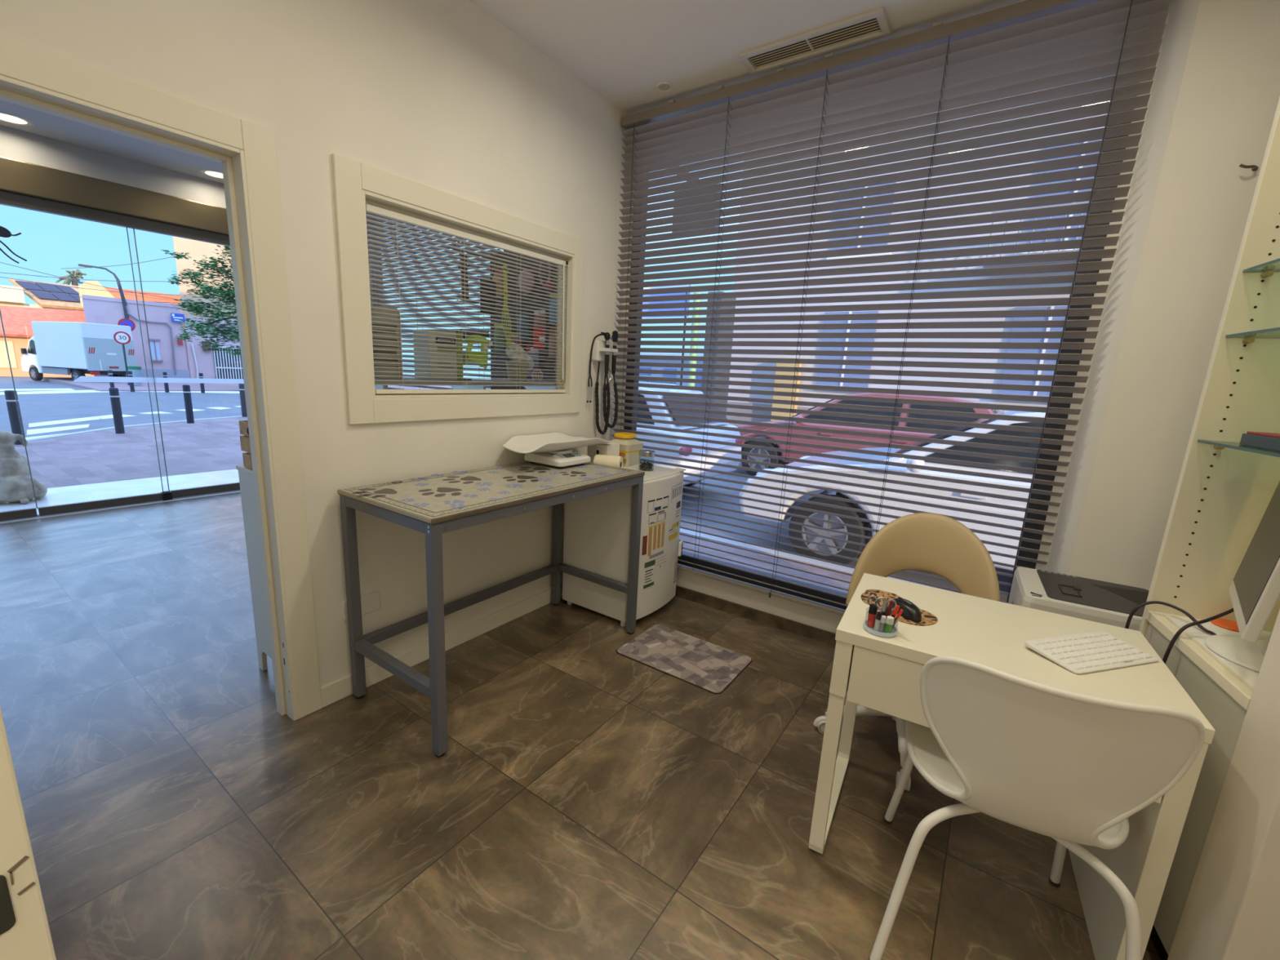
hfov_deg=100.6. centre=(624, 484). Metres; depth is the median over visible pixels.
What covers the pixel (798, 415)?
mirror
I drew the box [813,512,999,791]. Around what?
office chair
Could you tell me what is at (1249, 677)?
countertop
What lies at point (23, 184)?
glass door frame
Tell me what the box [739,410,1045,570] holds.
parked car
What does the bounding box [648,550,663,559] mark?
print
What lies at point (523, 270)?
toy
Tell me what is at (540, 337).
print
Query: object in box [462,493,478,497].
print
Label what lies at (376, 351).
print
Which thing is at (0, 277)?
overhead cable
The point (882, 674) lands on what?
desk
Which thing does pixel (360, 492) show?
print
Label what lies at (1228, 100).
wall
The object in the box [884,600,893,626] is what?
pen
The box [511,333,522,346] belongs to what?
snack packet
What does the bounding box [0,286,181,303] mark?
overhead cable
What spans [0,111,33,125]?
recessed light
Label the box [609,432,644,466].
sharps container
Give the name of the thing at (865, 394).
parked car
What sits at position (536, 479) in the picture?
print
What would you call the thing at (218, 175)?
diffuser
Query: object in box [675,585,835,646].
baseboard
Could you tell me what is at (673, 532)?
paper notice
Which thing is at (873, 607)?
marker
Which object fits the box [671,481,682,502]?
paper notice
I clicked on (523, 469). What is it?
print
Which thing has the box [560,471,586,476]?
print
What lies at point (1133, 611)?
cable
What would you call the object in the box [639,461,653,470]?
treat
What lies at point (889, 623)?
glue stick
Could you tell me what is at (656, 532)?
print
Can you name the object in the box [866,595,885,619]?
scissors
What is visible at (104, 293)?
building
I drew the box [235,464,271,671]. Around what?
base cabinet
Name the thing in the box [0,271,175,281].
overhead cable
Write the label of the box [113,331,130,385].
speed sign
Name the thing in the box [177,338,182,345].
alarm box
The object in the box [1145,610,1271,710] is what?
countertop
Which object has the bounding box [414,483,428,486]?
print
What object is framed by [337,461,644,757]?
exam table
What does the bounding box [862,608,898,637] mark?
pen cup
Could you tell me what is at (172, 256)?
overhead cable
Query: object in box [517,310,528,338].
snack packet
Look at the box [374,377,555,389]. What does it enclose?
ledge
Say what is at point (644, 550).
print
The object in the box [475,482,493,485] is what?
print
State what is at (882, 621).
pen
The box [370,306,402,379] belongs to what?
canister
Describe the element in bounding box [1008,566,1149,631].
printer
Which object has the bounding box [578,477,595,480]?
print
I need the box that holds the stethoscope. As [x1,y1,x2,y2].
[586,333,613,402]
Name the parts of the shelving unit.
panel, panel, glass shelf, glass shelf, glass shelf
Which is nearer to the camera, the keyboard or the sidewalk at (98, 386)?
the keyboard
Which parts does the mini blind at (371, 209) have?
ladder cord, ladder cord, rail, ladder cord, ladder cord, pull cord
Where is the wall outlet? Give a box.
[342,590,380,620]
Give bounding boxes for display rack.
[489,251,558,389]
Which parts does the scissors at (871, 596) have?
handle, handle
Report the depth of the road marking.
13.71 m
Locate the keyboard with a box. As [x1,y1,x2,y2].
[1024,631,1158,674]
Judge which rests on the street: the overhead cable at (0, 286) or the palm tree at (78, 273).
the palm tree at (78, 273)
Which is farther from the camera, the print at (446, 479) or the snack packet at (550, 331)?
the snack packet at (550, 331)
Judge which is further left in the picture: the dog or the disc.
the dog
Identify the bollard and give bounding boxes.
[4,390,25,444]
[107,369,114,387]
[108,387,124,433]
[127,370,134,391]
[162,372,169,392]
[182,384,194,423]
[199,373,204,392]
[238,383,247,417]
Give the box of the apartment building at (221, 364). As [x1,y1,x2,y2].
[173,235,243,378]
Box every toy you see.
[518,266,534,293]
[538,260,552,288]
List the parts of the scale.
control panel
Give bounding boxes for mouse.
[892,597,921,622]
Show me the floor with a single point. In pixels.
(586, 800)
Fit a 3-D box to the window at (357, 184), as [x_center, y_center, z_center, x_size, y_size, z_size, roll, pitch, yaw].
[-0.738,-0.828,2.626,0.190,0.978,1.401,11,14,34]
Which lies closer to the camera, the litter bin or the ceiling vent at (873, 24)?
the ceiling vent at (873, 24)
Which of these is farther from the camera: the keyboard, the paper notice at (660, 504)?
the paper notice at (660, 504)
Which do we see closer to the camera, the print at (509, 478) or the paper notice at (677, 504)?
the print at (509, 478)
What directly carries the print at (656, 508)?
attached to the paper notice at (660, 504)
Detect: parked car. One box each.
[636,381,742,486]
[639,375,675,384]
[736,392,999,475]
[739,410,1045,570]
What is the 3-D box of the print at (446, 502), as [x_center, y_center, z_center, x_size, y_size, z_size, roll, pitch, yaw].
[-0.633,0.069,1.976,0.082,0.001,0.074,11,14,34]
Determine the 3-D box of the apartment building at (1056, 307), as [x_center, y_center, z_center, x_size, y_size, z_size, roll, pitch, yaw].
[16.170,-5.185,8.672,28.900,11.150,5.800,11,14,34]
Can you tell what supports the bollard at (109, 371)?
on the sidewalk at (98, 386)
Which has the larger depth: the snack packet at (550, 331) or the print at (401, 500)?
the snack packet at (550, 331)
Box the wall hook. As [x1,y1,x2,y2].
[1239,164,1257,170]
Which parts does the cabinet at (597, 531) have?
panel, door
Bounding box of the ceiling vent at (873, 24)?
[737,7,891,75]
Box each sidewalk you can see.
[13,417,853,593]
[42,377,451,391]
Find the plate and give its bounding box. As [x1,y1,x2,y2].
[170,312,185,323]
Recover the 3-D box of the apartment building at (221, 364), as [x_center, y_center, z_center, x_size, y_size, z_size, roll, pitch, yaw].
[-26.481,-13.389,39.283,7.640,13.500,12.240,11,14,34]
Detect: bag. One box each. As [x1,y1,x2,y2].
[480,262,497,314]
[505,341,534,371]
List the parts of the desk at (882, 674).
rail, drawer, panel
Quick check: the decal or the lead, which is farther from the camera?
the decal
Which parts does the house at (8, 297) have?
solar panel, solar panel, solar panel, solar panel, solar panel, solar panel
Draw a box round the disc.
[1210,617,1239,631]
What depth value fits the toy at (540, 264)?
3.44 m
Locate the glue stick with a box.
[883,615,893,633]
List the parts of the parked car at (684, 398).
number plate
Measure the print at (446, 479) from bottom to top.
0.001 m
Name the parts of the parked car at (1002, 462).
door handle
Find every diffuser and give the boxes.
[0,113,26,124]
[204,171,222,177]
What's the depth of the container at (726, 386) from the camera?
14.44 m
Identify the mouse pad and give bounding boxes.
[861,589,937,626]
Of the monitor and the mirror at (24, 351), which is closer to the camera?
the monitor
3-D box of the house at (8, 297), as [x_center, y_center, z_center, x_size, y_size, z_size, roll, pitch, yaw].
[-46.596,-12.155,42.688,8.750,7.891,12.200,11,14,34]
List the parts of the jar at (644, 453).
lid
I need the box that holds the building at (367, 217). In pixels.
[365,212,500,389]
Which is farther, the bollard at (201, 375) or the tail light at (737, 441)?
the bollard at (201, 375)
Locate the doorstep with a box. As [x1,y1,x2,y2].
[0,469,239,521]
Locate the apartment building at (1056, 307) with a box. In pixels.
[726,75,1112,426]
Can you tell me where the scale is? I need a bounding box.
[502,432,612,468]
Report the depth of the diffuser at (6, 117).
3.89 m
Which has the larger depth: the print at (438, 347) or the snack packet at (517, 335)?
the snack packet at (517, 335)
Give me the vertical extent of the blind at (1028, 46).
2.694 m
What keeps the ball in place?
on the ledge
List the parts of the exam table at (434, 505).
leg, apron rail, leg, apron rail, leg, leg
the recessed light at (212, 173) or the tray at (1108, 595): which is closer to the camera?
the tray at (1108, 595)
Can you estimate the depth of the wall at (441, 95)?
2.17 m
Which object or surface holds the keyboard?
on the desk at (882, 674)
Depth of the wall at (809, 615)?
3.14 m
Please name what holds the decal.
attached to the glass door frame at (23, 184)
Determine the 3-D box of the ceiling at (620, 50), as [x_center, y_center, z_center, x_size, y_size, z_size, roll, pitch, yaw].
[0.090,-1.712,0.506,3.500,0.120,4.600,11,14,34]
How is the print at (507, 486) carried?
on the exam table at (434, 505)
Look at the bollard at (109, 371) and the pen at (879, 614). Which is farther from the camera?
the bollard at (109, 371)
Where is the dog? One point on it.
(15, 486)
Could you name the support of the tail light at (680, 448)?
attached to the parked car at (684, 398)
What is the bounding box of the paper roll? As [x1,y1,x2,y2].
[593,454,622,467]
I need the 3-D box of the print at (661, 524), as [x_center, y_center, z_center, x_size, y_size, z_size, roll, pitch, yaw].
[0.183,0.227,2.991,0.004,0.008,0.160,12,15,38]
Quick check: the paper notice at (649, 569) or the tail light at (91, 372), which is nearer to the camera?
the paper notice at (649, 569)
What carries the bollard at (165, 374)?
on the street
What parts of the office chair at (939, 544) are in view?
arm, arm, backrest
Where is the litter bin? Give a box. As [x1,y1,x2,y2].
[127,366,142,385]
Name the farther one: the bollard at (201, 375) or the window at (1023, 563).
the bollard at (201, 375)
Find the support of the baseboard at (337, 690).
attached to the wall at (441, 95)
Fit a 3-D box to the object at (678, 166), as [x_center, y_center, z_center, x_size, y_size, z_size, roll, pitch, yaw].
[0.334,-1.976,3.620,0.352,0.353,0.740,11,14,34]
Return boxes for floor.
[0,492,1160,959]
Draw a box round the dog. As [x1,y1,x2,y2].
[0,430,47,503]
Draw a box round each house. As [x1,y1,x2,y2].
[0,278,84,311]
[0,305,94,377]
[81,294,190,377]
[639,352,703,386]
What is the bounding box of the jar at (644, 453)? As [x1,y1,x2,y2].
[638,449,655,467]
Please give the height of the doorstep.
0.038 m
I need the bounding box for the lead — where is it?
[501,264,511,346]
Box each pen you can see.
[874,611,882,631]
[878,615,885,632]
[881,600,886,615]
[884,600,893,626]
[891,604,899,618]
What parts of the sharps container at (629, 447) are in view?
lid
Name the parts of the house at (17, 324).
door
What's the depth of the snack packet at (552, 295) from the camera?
3.45 m
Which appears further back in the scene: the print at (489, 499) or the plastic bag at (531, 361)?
the plastic bag at (531, 361)
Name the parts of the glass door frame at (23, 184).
pane, rail, pane, rail, rail, rail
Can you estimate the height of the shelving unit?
2.900 m
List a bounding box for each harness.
[454,328,493,380]
[457,253,478,304]
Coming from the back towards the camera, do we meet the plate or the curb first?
the plate
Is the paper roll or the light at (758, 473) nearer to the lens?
the paper roll
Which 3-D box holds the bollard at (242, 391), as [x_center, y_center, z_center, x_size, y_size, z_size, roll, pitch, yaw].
[-9.218,-2.031,12.845,0.130,0.800,0.130,11,14,34]
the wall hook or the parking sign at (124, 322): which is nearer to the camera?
the wall hook
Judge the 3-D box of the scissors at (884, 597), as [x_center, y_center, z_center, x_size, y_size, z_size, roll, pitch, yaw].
[0.726,0.355,1.478,0.047,0.083,0.013,11,14,34]
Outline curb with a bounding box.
[26,415,952,591]
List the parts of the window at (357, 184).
frame, rail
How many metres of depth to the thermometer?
3.24 m
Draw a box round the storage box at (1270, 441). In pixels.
[1240,431,1279,451]
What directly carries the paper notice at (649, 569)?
attached to the cabinet at (597, 531)
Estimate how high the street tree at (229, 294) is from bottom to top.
7.042 m
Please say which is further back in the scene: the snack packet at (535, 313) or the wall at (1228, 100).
the snack packet at (535, 313)
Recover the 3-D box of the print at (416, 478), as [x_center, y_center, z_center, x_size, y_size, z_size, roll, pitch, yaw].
[-0.906,-0.021,2.344,0.079,0.001,0.077,11,14,34]
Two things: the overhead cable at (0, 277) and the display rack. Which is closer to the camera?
the display rack
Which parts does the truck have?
number plate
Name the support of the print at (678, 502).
on the paper notice at (677, 504)
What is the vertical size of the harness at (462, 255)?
0.241 m
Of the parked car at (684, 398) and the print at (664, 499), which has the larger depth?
the parked car at (684, 398)
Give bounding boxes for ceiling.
[0,99,223,183]
[468,0,1025,115]
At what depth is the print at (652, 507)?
2.95 m
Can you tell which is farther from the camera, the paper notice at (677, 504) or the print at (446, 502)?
the paper notice at (677, 504)
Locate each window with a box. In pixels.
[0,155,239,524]
[332,152,584,424]
[372,218,506,386]
[623,69,1139,609]
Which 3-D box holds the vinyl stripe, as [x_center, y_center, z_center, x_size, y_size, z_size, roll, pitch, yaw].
[-4.253,-1.007,5.172,0.002,0.054,1.600,11,14,34]
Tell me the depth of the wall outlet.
2.30 m
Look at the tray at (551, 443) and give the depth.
2.84 m
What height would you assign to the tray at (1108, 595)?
0.001 m
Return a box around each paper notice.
[641,520,666,562]
[643,559,655,589]
[647,495,669,514]
[648,509,666,524]
[653,551,667,572]
[668,521,678,541]
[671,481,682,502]
[673,558,677,582]
[674,498,681,521]
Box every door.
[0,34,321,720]
[0,706,56,959]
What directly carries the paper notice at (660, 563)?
attached to the cabinet at (597, 531)
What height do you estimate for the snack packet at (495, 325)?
0.185 m
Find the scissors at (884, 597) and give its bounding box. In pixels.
[877,596,896,616]
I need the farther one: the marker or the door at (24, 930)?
the marker
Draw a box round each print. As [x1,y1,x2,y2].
[352,488,397,497]
[371,324,399,367]
[400,498,414,502]
[409,477,427,480]
[413,502,429,506]
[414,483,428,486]
[417,487,462,497]
[437,346,455,368]
[442,475,481,484]
[444,499,465,505]
[449,504,466,508]
[452,471,468,474]
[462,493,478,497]
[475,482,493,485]
[488,497,501,501]
[502,475,537,482]
[505,484,523,488]
[518,466,551,472]
[535,478,552,481]
[538,336,544,342]
[539,485,551,488]
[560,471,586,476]
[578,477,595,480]
[595,472,611,475]
[641,535,647,555]
[644,568,653,582]
[647,502,668,513]
[647,522,665,556]
[648,495,669,502]
[648,520,665,527]
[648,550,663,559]
[654,506,661,511]
[676,500,680,508]
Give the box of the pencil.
[891,608,902,630]
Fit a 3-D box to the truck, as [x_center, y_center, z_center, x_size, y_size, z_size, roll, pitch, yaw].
[-28.851,-6.875,27.951,5.913,3.020,2.380,7,12,18]
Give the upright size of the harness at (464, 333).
0.260 m
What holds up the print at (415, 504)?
on the exam table at (434, 505)
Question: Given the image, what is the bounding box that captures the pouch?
[533,273,545,349]
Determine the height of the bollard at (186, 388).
0.800 m
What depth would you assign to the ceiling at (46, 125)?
4.25 m
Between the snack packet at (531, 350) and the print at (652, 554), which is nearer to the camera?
the print at (652, 554)
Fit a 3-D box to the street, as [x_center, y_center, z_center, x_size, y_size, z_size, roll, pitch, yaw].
[-30.210,-3.765,21.353,150.000,0.980,120.000,11,14,34]
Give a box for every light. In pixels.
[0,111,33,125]
[90,371,100,374]
[200,169,222,178]
[656,81,672,91]
[678,446,692,456]
[735,439,742,443]
[756,468,773,475]
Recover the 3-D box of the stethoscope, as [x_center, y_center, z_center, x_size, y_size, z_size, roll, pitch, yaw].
[-0.147,-0.708,3.255,0.165,0.419,0.079,-9,16,-43]
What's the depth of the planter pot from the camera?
3.03 m
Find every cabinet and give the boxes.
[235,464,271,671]
[562,463,685,626]
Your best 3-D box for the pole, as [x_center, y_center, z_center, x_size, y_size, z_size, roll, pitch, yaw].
[1.830,-3.219,14.347,0.318,3.693,0.318,11,14,34]
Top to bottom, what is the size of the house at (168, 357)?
5.750 m
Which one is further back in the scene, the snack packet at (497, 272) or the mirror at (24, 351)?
the mirror at (24, 351)
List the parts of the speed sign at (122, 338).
post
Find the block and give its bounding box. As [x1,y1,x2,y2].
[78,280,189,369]
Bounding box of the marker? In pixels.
[866,603,876,627]
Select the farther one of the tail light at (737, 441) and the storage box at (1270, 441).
the tail light at (737, 441)
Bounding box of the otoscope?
[591,330,617,434]
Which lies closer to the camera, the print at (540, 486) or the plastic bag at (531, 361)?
the print at (540, 486)
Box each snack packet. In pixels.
[491,269,502,297]
[493,323,504,350]
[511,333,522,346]
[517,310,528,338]
[527,346,538,375]
[533,310,546,331]
[548,328,556,356]
[549,293,557,323]
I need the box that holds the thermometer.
[677,540,683,556]
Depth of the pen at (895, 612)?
1.44 m
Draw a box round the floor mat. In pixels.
[616,624,752,694]
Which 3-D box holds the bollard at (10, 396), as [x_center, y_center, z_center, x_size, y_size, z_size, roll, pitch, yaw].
[-9.097,-0.993,7.934,0.130,0.800,0.130,11,14,34]
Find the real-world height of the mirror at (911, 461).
0.135 m
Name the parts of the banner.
post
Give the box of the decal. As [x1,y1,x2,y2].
[0,226,26,263]
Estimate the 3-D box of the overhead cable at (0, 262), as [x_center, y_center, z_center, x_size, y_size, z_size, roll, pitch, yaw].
[-29.655,-11.328,29.805,0.034,1.096,7.755,13,16,42]
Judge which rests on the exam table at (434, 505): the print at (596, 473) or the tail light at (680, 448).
the print at (596, 473)
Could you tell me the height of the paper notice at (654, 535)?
0.200 m
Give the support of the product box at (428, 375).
on the ledge
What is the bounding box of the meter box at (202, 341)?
[201,341,211,351]
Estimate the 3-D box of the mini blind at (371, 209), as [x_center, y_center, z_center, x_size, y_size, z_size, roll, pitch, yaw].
[-0.683,-0.817,2.616,0.040,0.730,1.180,11,14,34]
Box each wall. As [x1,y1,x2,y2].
[0,0,628,687]
[0,124,226,208]
[367,0,1026,633]
[1068,0,1279,591]
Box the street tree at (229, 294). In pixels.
[161,244,240,357]
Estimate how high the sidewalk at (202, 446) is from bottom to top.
0.099 m
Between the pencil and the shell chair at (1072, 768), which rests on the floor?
the shell chair at (1072, 768)
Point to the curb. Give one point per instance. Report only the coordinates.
(811, 561)
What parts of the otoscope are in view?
coiled cord, handle, coiled cord, handle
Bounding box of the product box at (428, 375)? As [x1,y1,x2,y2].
[413,329,463,380]
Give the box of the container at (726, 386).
[701,291,736,417]
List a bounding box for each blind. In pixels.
[365,204,568,393]
[610,0,1170,615]
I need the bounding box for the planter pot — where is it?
[505,361,529,381]
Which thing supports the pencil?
in the pen cup
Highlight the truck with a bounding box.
[20,320,137,381]
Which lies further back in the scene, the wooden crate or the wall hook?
the wooden crate
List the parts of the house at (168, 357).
window trim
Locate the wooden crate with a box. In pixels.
[239,420,252,469]
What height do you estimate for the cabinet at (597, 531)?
0.866 m
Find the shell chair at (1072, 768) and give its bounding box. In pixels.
[868,656,1204,959]
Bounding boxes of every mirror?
[20,347,26,354]
[795,414,804,423]
[906,454,924,472]
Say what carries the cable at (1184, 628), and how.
hanging from the shelving unit
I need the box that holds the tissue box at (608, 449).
[586,442,619,462]
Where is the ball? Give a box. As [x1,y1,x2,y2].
[531,369,543,382]
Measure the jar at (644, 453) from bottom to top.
0.115 m
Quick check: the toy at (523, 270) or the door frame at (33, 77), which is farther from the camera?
the toy at (523, 270)
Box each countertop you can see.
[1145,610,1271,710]
[1162,614,1271,691]
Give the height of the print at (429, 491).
0.001 m
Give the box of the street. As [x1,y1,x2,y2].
[0,376,1013,601]
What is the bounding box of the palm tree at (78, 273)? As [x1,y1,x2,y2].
[55,269,87,285]
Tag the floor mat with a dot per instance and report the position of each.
(705, 665)
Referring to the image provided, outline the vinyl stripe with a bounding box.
[71,376,244,383]
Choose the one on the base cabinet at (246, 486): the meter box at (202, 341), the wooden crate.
the wooden crate
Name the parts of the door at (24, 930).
strike plate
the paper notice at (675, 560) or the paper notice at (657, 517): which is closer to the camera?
the paper notice at (657, 517)
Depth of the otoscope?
3.31 m
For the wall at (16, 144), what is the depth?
4.49 m
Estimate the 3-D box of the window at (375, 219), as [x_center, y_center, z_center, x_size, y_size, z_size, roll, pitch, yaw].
[-1.631,-1.188,4.648,1.900,2.700,0.060,11,14,34]
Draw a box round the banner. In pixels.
[641,284,690,385]
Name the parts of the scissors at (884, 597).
handle, handle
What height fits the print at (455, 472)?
0.001 m
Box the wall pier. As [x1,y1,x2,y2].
[1167,608,1279,959]
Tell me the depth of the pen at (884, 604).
1.47 m
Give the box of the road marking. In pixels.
[0,388,240,439]
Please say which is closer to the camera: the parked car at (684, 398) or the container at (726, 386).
the parked car at (684, 398)
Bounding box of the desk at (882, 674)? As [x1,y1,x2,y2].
[808,573,1215,959]
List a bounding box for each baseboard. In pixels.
[320,583,562,707]
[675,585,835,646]
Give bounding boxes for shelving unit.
[1138,97,1279,959]
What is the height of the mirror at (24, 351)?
0.300 m
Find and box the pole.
[687,292,701,386]
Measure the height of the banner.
4.725 m
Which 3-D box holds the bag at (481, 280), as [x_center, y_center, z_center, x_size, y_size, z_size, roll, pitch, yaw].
[-0.738,-1.056,2.868,0.089,0.252,0.098,-2,13,-19]
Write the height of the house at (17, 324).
5.470 m
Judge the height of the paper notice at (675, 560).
0.150 m
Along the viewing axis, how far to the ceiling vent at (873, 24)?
2.41 m
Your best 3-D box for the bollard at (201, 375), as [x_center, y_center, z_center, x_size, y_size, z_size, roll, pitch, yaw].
[-18.500,-4.418,23.250,0.146,0.850,0.146,11,14,34]
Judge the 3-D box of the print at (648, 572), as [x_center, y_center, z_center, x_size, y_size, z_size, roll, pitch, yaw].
[0.137,0.519,3.012,0.001,0.070,0.070,13,16,41]
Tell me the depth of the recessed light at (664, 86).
2.86 m
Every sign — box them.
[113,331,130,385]
[117,318,135,331]
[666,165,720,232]
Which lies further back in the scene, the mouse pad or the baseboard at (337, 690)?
the baseboard at (337, 690)
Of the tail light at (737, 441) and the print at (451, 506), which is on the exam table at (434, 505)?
the print at (451, 506)
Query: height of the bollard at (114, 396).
0.800 m
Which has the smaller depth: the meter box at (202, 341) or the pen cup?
the pen cup
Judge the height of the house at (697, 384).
3.050 m
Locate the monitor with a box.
[1204,480,1279,672]
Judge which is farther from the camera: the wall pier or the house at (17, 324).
the house at (17, 324)
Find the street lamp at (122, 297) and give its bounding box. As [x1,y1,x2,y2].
[78,263,128,319]
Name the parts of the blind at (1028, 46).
ladder cord, ladder cord, rail, ladder cord, ladder cord, ladder cord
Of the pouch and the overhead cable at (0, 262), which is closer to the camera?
the pouch
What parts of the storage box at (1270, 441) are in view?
lid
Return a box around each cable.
[0,262,185,301]
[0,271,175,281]
[0,276,185,296]
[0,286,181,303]
[60,256,173,269]
[1124,600,1217,635]
[1162,607,1234,664]
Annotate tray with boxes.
[502,432,612,454]
[1093,584,1148,606]
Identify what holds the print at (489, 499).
on the exam table at (434, 505)
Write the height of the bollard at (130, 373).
0.850 m

